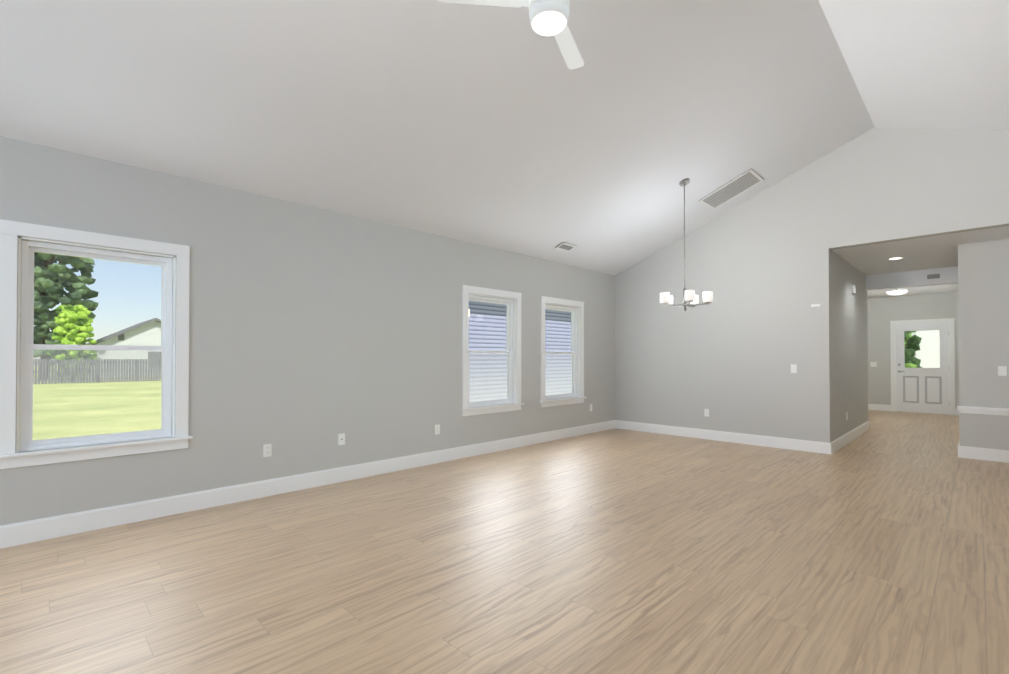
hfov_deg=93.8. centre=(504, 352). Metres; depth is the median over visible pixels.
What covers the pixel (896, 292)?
light
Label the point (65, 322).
tree
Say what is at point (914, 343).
garden
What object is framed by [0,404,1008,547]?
baseboard
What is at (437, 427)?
electrical outlet
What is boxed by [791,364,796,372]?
light switch
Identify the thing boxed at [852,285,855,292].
wall-mounted device
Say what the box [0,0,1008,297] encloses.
ceiling
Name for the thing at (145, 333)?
house
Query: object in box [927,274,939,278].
air vent
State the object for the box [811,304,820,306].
wall-mounted device
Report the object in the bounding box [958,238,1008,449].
wall
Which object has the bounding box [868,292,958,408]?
wall
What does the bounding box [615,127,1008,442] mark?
wall
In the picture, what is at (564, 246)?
ceiling vent
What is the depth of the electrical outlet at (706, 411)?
7.31 m
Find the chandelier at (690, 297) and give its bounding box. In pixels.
[660,178,712,310]
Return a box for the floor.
[0,410,1008,673]
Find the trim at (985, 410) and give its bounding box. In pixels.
[957,406,1008,415]
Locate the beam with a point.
(912, 279)
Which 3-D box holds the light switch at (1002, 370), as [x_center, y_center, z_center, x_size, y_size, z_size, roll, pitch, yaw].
[6.026,0.219,5.714,0.010,0.116,0.072,1,-1,-45]
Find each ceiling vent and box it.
[555,242,576,251]
[698,169,763,209]
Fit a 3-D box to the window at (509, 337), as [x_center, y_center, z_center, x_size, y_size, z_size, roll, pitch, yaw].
[-0.183,-0.025,6.362,1.120,1.656,0.195,1,-1,-45]
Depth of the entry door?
10.75 m
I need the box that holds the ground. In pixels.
[19,365,160,439]
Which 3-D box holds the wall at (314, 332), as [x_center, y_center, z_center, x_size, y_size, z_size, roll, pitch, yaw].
[-1.891,-0.086,4.697,11.100,2.790,0.140,1,-1,-45]
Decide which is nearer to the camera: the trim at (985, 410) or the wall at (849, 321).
the trim at (985, 410)
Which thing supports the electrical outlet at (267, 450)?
attached to the wall at (314, 332)
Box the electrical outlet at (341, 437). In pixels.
[338,433,344,444]
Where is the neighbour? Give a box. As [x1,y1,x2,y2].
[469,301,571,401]
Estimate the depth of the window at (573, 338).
7.54 m
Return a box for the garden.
[904,330,949,385]
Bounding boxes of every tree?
[20,252,98,378]
[48,304,97,376]
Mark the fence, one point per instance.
(107, 376)
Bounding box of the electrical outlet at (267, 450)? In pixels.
[263,444,271,456]
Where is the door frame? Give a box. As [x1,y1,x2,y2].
[890,318,954,414]
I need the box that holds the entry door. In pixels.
[895,323,949,413]
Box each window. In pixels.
[0,219,192,468]
[461,285,523,415]
[539,296,586,407]
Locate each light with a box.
[886,289,907,295]
[888,257,903,259]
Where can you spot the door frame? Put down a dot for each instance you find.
(950, 321)
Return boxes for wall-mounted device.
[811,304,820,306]
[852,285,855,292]
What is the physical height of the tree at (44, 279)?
22.171 m
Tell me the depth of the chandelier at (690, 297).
5.90 m
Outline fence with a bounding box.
[33,359,161,383]
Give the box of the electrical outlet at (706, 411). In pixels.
[704,409,708,416]
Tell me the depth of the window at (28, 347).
3.45 m
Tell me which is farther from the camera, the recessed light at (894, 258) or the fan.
the recessed light at (894, 258)
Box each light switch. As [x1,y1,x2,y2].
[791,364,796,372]
[870,362,876,366]
[998,366,1006,375]
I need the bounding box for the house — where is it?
[79,318,161,376]
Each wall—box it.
[0,136,614,525]
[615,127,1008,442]
[831,250,867,440]
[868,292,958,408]
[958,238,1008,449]
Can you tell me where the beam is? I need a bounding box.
[866,266,957,290]
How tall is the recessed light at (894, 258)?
0.008 m
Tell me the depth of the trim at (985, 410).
5.80 m
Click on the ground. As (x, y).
(123, 404)
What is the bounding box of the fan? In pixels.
[437,0,583,68]
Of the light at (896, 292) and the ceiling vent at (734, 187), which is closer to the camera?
the ceiling vent at (734, 187)
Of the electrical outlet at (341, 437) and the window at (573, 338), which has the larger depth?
the window at (573, 338)
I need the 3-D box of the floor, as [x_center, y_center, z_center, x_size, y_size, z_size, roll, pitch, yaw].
[3.231,1.367,4.456,18.030,0.120,7.696,1,-1,-45]
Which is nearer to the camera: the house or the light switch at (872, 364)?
the light switch at (872, 364)
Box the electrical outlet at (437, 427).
[435,424,439,434]

